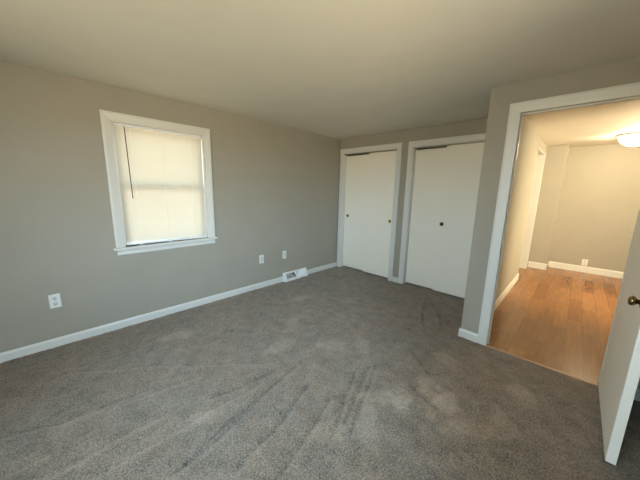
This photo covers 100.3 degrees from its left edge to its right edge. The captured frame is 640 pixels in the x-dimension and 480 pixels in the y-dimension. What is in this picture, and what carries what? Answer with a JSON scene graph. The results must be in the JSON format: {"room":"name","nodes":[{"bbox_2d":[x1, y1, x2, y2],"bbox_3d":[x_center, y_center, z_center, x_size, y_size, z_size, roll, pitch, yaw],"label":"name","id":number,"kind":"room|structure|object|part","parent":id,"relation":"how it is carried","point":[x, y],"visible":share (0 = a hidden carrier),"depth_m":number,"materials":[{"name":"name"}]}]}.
{"room":"empty bedroom","nodes":[
{"label":"empty bedroom","id":0,"kind":"room"},
{"bbox_2d":[0,60,362,352],"bbox_3d":[-1.365,-0.359,3.236,0.150,2.292,6.350,11,14,43],"label":"wall","id":1,"kind":"structure","parent":0,"point":[276,187],"depth_m":2.51,"materials":[{"name":"beige paint"}]},
{"bbox_2d":[48,293,61,308],"bbox_3d":[-2.299,0.530,2.316,0.009,0.122,0.074,11,14,43],"label":"wall outlet","id":2,"kind":"object","parent":1,"relation":"attached to","point":[55,299],"visible":1,"depth_m":2.31,"materials":[{"name":"white plastic"}]},
{"bbox_2d":[99,109,217,255],"bbox_3d":[-1.655,-0.562,2.853,0.195,1.323,1.024,11,14,43],"label":"window","id":3,"kind":"structure","parent":1,"relation":"in","point":[106,117],"depth_m":2.64,"materials":[{"name":"white paint"}]},
{"bbox_3d":[-1.691,-0.298,2.932,0.028,0.618,0.816,11,14,43],"label":"sash","id":4,"kind":"part","parent":3,"relation":"part of","materials":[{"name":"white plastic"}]},
{"bbox_2d":[112,122,206,244],"bbox_3d":[-1.637,-0.554,2.836,0.046,1.167,0.812,11,14,43],"label":"window blind","id":5,"kind":"object","parent":3,"relation":"attached to","point":[160,172],"visible":0.95,"depth_m":2.80,"materials":[{"name":"white fabric"}]},
{"bbox_3d":[-1.653,0.001,2.946,0.024,0.026,0.804,11,14,43],"label":"rail","id":6,"kind":"part","parent":5,"relation":"part of","materials":[{"name":"white plastic"}]},
{"bbox_2d":[259,255,263,263],"bbox_3d":[-0.833,0.274,3.815,0.008,0.122,0.074,11,14,43],"label":"wall outlet","id":7,"kind":"object","parent":1,"relation":"attached to","point":[261,257],"visible":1,"depth_m":3.81,"materials":[{"name":"white plastic"}]},
{"bbox_2d":[282,251,285,258],"bbox_3d":[-0.546,0.226,4.108,0.008,0.122,0.074,11,14,43],"label":"wall outlet","id":8,"kind":"object","parent":1,"relation":"attached to","point":[283,252],"visible":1,"depth_m":4.10,"materials":[{"name":"white plastic"}]},
{"bbox_2d":[283,267,307,281],"bbox_3d":[-0.390,0.557,4.303,0.062,0.137,0.482,11,14,43],"label":"air vent","id":9,"kind":"object","parent":1,"relation":"in","point":[295,274],"visible":1,"depth_m":4.29,"materials":[{"name":"white metal"}]},
{"bbox_2d":[286,272,294,278],"bbox_3d":[-0.462,0.563,4.225,0.045,0.082,0.177,11,14,43],"label":"grille","id":10,"kind":"object","parent":9,"relation":"attached to","point":[289,275],"depth_m":4.22,"materials":[{"name":"white metal"}]},
{"bbox_2d":[297,269,304,276],"bbox_3d":[-0.316,0.539,4.370,0.039,0.082,0.186,11,14,43],"label":"grille","id":11,"kind":"object","parent":9,"relation":"attached to","point":[300,272],"depth_m":4.37,"materials":[{"name":"white metal"}]},
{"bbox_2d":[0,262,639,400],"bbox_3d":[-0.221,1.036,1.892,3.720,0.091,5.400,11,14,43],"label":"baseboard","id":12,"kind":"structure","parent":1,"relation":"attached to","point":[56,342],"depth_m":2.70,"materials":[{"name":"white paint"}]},
{"bbox_2d":[0,266,639,479],"bbox_3d":[1.442,1.010,2.558,5.200,0.054,8.660,11,14,43],"label":"floor","id":13,"kind":"structure","parent":0,"point":[344,372],"depth_m":1.90,"materials":[{"name":"grey carpet"}]},
{"bbox_2d":[486,345,597,385],"bbox_3d":[1.843,1.049,2.269,0.758,0.006,0.030,11,14,43],"label":"threshold","id":14,"kind":"object","parent":13,"relation":"on","point":[525,359],"visible":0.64,"depth_m":2.23,"materials":[{"name":"brown wood"}]},
{"bbox_2d":[0,0,639,146],"bbox_3d":[1.223,-1.342,2.276,4.900,0.100,8.810,11,14,43],"label":"ceiling","id":15,"kind":"structure","parent":0,"point":[338,69],"depth_m":1.74,"materials":[{"name":"paint"}]},
{"bbox_2d":[615,132,639,146],"bbox_3d":[4.491,-1.419,3.807,0.412,0.175,0.412,11,14,43],"label":"ceiling light","id":16,"kind":"object","parent":15,"relation":"attached to","point":[632,139],"visible":1,"depth_m":3.76,"materials":[{"name":"white glass"}]},
{"bbox_3d":[4.493,-1.490,3.793,0.412,0.030,0.412,11,14,43],"label":"plate","id":17,"kind":"part","parent":16,"relation":"part of","materials":[{"name":"white paint"}]},
{"bbox_2d":[363,146,446,154],"bbox_3d":[1.544,-0.505,4.347,2.483,2.292,0.700,11,14,43],"label":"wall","id":18,"kind":"structure","parent":0,"point":[440,146],"depth_m":4.23,"materials":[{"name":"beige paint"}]},
{"bbox_2d":[337,118,487,277],"bbox_3d":[1.266,-0.458,4.063,2.483,2.292,0.100,11,14,43],"label":"wall","id":19,"kind":"structure","parent":0,"point":[478,126],"depth_m":3.92,"materials":[{"name":"beige paint"}]},
{"bbox_2d":[343,154,368,269],"bbox_3d":[0.654,-0.460,4.698,0.541,1.981,0.033,11,14,43],"label":"door","id":20,"kind":"structure","parent":19,"relation":"in","point":[356,166],"depth_m":4.70,"materials":[{"name":"white paint"}]},
{"bbox_2d":[337,143,401,280],"bbox_3d":[0.793,-0.465,4.512,1.160,2.121,0.118,11,14,43],"label":"door frame","id":21,"kind":"structure","parent":19,"relation":"attached to","point":[344,153],"depth_m":4.31,"materials":[{"name":"white paint"}]},
{"bbox_2d":[363,151,396,277],"bbox_3d":[0.966,-0.397,4.352,0.506,1.997,0.033,11,14,43],"label":"door","id":22,"kind":"structure","parent":19,"relation":"in","point":[382,165],"depth_m":4.33,"materials":[{"name":"white paint"}]},
{"bbox_2d":[392,277,397,282],"bbox_3d":[1.192,0.631,4.237,0.098,0.084,0.014,11,14,43],"label":"baseboard","id":23,"kind":"structure","parent":19,"relation":"attached to","point":[394,279],"depth_m":4.23,"materials":[{"name":"white paint"}]},
{"bbox_2d":[405,147,446,288],"bbox_3d":[1.552,-0.283,3.851,0.504,1.981,0.030,11,14,43],"label":"door","id":24,"kind":"structure","parent":19,"relation":"in","point":[429,171],"depth_m":3.85,"materials":[{"name":"white paint"}]},
{"bbox_2d":[398,133,485,283],"bbox_3d":[1.704,-0.285,3.651,1.162,2.121,0.118,11,14,43],"label":"door frame","id":25,"kind":"structure","parent":19,"relation":"attached to","point":[413,146],"depth_m":3.87,"materials":[{"name":"white paint"}]},
{"bbox_2d":[432,142,483,297],"bbox_3d":[1.859,-0.221,3.508,0.558,1.997,0.033,11,14,43],"label":"door","id":26,"kind":"structure","parent":19,"relation":"in","point":[463,163],"depth_m":3.52,"materials":[{"name":"white paint"}]},
{"bbox_2d":[496,115,546,298],"bbox_3d":[2.823,-0.382,3.829,0.097,2.292,3.689,11,14,43],"label":"wall","id":27,"kind":"structure","parent":0,"point":[530,142],"depth_m":3.58,"materials":[{"name":"beige paint"}]},
{"bbox_2d":[494,273,518,310],"bbox_3d":[2.462,0.762,3.604,0.015,0.111,2.559,11,14,43],"label":"baseboard","id":28,"kind":"structure","parent":27,"relation":"attached to","point":[500,298],"depth_m":3.73,"materials":[{"name":"white paint"}]},
{"bbox_2d":[518,148,545,271],"bbox_3d":[3.683,-0.463,4.714,0.117,2.159,0.982,11,14,43],"label":"door frame","id":29,"kind":"structure","parent":27,"relation":"attached to","point":[541,156],"depth_m":4.99,"materials":[{"name":"white paint"}]},
{"bbox_2d":[527,145,569,266],"bbox_3d":[3.947,-0.689,5.601,1.585,2.292,0.460,11,14,43],"label":"wall","id":30,"kind":"structure","parent":0,"point":[556,158],"depth_m":4.98,"materials":[{"name":"beige paint"}]},
{"bbox_2d":[528,261,549,269],"bbox_3d":[4.350,0.479,5.306,0.302,0.121,0.355,11,14,43],"label":"baseboard","id":31,"kind":"structure","parent":30,"relation":"attached to","point":[537,265],"depth_m":5.18,"materials":[{"name":"white paint"}]},
{"bbox_2d":[461,57,639,388],"bbox_3d":[1.913,-0.076,2.091,1.237,2.292,0.115,11,14,43],"label":"wall","id":32,"kind":"structure","parent":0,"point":[626,71],"depth_m":2.27,"materials":[{"name":"beige paint"}]},
{"bbox_2d":[458,328,477,342],"bbox_3d":[1.800,0.876,2.976,0.171,0.091,1.018,11,14,43],"label":"baseboard","id":33,"kind":"structure","parent":32,"relation":"attached to","point":[466,334],"depth_m":2.61,"materials":[{"name":"white paint"}]},
{"bbox_2d":[477,82,639,382],"bbox_3d":[1.903,-0.005,2.112,0.914,2.144,0.151,11,14,43],"label":"door frame","id":34,"kind":"structure","parent":32,"relation":"attached to","point":[626,92],"depth_m":2.21,"materials":[{"name":"white paint"}]},
{"bbox_2d":[598,214,639,465],"bbox_3d":[1.844,0.143,1.518,0.142,2.033,0.817,11,14,43],"label":"door","id":35,"kind":"structure","parent":32,"relation":"in","point":[620,374],"depth_m":1.50,"materials":[{"name":"white paint"}]},
{"bbox_3d":[1.562,0.303,1.326,0.042,0.049,0.049,11,14,43],"label":"knob","id":36,"kind":"part","parent":35,"relation":"part of","materials":[{"name":"gold metal"}]},
{"bbox_2d":[549,144,639,271],"bbox_3d":[5.306,-0.464,4.549,1.865,2.292,0.120,11,14,43],"label":"wall","id":37,"kind":"structure","parent":0,"point":[599,206],"depth_m":4.76,"materials":[{"name":"beige paint"}]},
{"bbox_2d":[581,259,587,265],"bbox_3d":[4.930,0.421,4.973,0.078,0.118,0.009,11,14,43],"label":"wall outlet","id":38,"kind":"object","parent":37,"relation":"attached to","point":[584,262],"visible":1,"depth_m":4.97,"materials":[{"name":"white plastic"}]},
{"bbox_2d":[549,261,623,278],"bbox_3d":[5.206,0.605,4.729,1.750,0.121,0.015,11,14,43],"label":"baseboard","id":39,"kind":"structure","parent":37,"relation":"attached to","point":[610,273],"depth_m":4.95,"materials":[{"name":"white paint"}]}
]}

